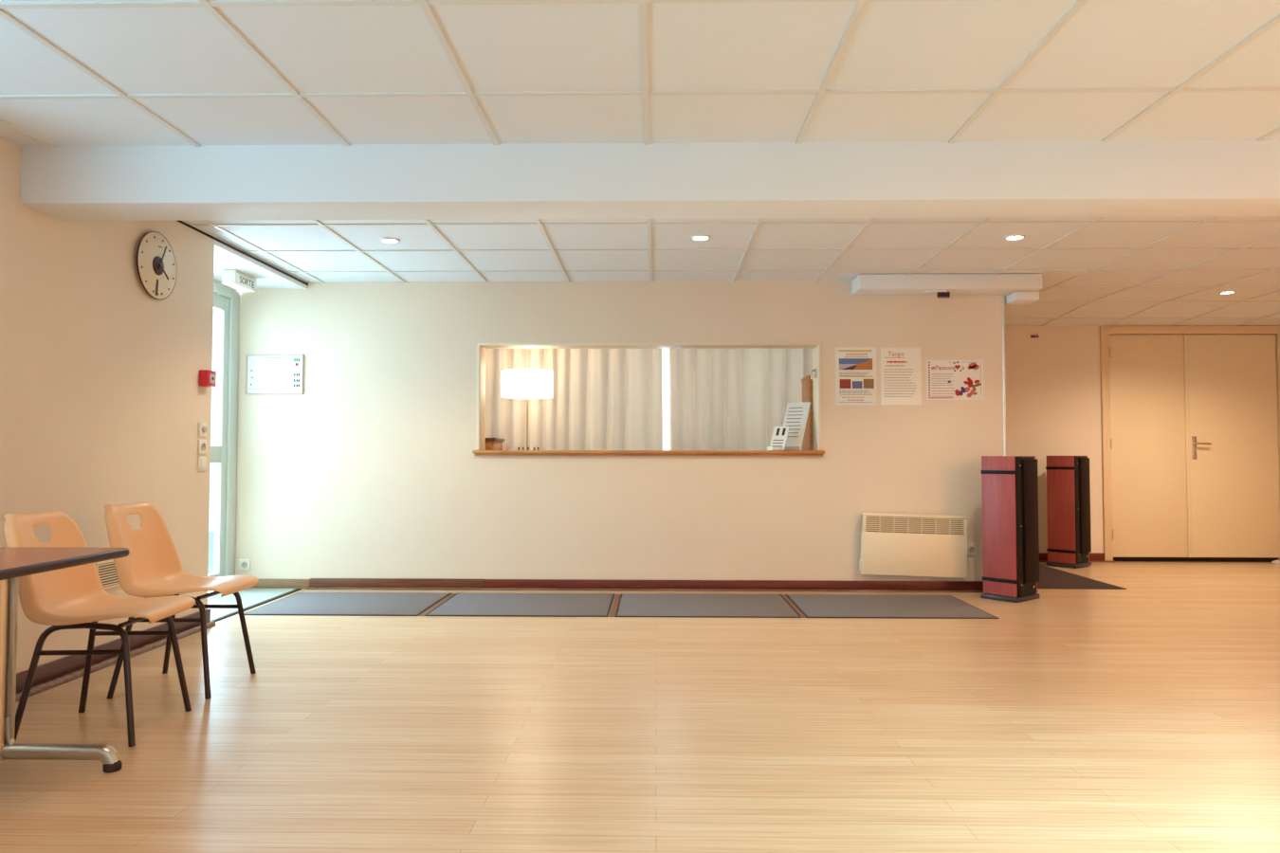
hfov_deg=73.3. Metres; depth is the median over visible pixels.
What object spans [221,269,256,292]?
exit sign
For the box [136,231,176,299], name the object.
wall clock
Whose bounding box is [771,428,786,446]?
print
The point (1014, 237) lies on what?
recessed light
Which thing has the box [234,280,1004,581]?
wall
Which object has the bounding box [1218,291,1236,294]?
recessed light
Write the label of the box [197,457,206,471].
wall switch
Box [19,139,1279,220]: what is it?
beam
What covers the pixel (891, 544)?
wall heater
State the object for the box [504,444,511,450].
cup
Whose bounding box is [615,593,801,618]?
floor mat
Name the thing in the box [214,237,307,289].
trim
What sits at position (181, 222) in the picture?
trim
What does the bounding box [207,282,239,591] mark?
door
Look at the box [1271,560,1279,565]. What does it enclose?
door stop
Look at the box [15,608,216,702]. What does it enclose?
baseboard
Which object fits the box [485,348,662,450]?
curtain
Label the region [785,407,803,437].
print
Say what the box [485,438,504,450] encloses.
box
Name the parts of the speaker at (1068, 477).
panel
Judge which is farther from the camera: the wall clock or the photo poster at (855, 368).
the photo poster at (855, 368)
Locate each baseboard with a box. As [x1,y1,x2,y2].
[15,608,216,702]
[248,578,983,592]
[1039,552,1115,563]
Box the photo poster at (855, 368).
[835,347,877,405]
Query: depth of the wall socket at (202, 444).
4.83 m
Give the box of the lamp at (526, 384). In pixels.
[501,368,552,450]
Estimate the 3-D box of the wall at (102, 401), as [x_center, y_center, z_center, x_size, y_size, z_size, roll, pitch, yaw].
[-2.852,-0.217,1.522,0.640,2.450,9.920,0,-2,1]
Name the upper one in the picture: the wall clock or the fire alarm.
the wall clock
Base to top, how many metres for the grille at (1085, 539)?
0.830 m
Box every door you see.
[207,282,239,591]
[1099,326,1279,562]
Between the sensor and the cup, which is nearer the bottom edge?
the cup
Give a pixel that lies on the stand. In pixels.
(780, 433)
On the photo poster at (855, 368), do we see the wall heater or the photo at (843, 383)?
the photo at (843, 383)
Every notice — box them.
[880,347,921,405]
[926,360,984,400]
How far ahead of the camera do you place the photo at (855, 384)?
6.20 m
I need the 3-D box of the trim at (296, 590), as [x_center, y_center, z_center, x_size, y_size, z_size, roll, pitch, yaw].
[-2.457,1.145,5.561,0.030,0.009,1.240,0,-2,1]
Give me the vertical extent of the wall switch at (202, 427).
0.080 m
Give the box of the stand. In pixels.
[768,426,789,450]
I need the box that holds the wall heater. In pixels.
[859,512,968,578]
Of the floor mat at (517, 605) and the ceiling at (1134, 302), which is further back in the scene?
the ceiling at (1134, 302)
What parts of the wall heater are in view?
control panel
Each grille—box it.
[866,516,964,534]
[1022,458,1039,584]
[1078,457,1091,553]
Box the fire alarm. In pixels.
[199,369,216,386]
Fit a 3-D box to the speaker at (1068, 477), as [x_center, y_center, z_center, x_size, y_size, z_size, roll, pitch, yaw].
[3.775,0.740,7.589,0.309,0.965,0.265,2,-3,-40]
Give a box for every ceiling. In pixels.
[0,0,1279,147]
[182,216,1279,289]
[1004,279,1279,327]
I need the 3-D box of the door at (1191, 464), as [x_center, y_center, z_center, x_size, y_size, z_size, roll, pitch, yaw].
[5.088,0.159,7.923,1.677,2.166,0.165,0,-2,1]
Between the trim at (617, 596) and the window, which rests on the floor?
the trim at (617, 596)
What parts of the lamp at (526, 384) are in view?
lamp shade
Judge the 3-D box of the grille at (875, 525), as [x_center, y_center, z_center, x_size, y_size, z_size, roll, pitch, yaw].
[1.943,0.698,6.083,0.686,0.111,0.020,2,-2,1]
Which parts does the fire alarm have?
break glass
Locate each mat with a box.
[244,592,451,616]
[424,592,615,617]
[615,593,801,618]
[785,594,998,619]
[1037,564,1126,589]
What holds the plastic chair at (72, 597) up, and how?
on the floor
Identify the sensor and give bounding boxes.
[924,290,950,298]
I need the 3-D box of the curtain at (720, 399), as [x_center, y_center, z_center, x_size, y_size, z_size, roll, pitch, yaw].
[0.870,-0.041,7.308,1.268,1.810,0.105,0,-2,1]
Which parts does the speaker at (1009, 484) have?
panel, panel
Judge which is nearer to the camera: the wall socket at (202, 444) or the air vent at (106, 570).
the air vent at (106, 570)
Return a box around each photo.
[839,358,872,369]
[839,379,850,388]
[852,381,862,388]
[863,379,874,388]
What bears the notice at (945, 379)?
attached to the wall at (373, 470)
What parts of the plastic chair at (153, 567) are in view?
leg, leg, leg, leg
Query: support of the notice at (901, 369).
attached to the wall at (373, 470)
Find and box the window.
[472,342,824,456]
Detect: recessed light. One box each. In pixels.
[380,237,399,243]
[691,234,710,240]
[1004,234,1024,240]
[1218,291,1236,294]
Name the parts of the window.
sill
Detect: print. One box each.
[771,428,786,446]
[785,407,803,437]
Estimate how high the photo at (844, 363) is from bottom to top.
0.082 m
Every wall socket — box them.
[197,439,206,454]
[238,559,250,570]
[967,544,977,555]
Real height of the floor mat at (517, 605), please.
0.007 m
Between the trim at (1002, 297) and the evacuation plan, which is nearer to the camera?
the trim at (1002, 297)
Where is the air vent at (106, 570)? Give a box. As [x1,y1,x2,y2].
[94,559,120,589]
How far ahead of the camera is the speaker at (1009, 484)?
5.76 m
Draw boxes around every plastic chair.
[3,510,195,747]
[104,501,258,699]
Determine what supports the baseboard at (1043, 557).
attached to the wall at (1053, 398)
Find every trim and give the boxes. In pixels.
[177,220,308,285]
[210,588,301,621]
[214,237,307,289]
[419,593,805,618]
[1001,295,1006,456]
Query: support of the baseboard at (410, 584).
attached to the wall at (373, 470)
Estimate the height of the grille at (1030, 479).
0.830 m
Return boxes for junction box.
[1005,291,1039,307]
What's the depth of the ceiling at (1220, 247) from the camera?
5.27 m
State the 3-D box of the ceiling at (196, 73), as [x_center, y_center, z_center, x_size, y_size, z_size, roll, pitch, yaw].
[2.220,-1.262,-0.058,9.560,0.047,6.880,0,-2,1]
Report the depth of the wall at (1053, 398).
7.94 m
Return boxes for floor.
[0,531,1279,852]
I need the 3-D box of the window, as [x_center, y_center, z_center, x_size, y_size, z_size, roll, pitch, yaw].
[0.060,-0.195,6.328,2.533,0.822,0.265,0,-2,1]
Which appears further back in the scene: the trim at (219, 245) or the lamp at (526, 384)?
the lamp at (526, 384)
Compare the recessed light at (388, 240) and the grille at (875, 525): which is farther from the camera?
the grille at (875, 525)
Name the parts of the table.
leg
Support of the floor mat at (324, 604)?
on the floor
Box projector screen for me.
[851,274,1042,295]
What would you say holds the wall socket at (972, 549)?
attached to the wall at (373, 470)
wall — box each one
[0,136,238,674]
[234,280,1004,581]
[1005,326,1279,560]
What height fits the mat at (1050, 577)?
0.006 m
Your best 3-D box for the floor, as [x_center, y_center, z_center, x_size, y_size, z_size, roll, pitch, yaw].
[-0.889,1.095,1.980,16.150,0.144,18.000,0,-2,1]
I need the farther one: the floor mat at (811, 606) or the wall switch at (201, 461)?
the floor mat at (811, 606)
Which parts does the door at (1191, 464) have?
handle plate, lever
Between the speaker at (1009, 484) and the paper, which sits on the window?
the paper
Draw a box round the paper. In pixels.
[782,402,810,450]
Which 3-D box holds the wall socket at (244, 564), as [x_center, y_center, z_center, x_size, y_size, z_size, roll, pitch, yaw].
[-2.864,1.002,6.232,0.080,0.080,0.023,0,-2,1]
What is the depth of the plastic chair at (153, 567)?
3.60 m
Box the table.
[0,548,129,772]
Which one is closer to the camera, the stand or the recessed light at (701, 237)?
the recessed light at (701, 237)
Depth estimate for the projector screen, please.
5.98 m
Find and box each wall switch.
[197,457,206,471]
[198,421,206,437]
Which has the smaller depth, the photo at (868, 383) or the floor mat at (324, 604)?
the floor mat at (324, 604)
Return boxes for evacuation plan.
[244,354,303,394]
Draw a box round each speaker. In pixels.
[980,456,1040,603]
[1045,456,1091,567]
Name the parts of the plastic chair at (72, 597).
leg, leg, leg, leg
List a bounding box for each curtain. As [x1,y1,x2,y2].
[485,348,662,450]
[668,348,812,450]
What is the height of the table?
0.664 m

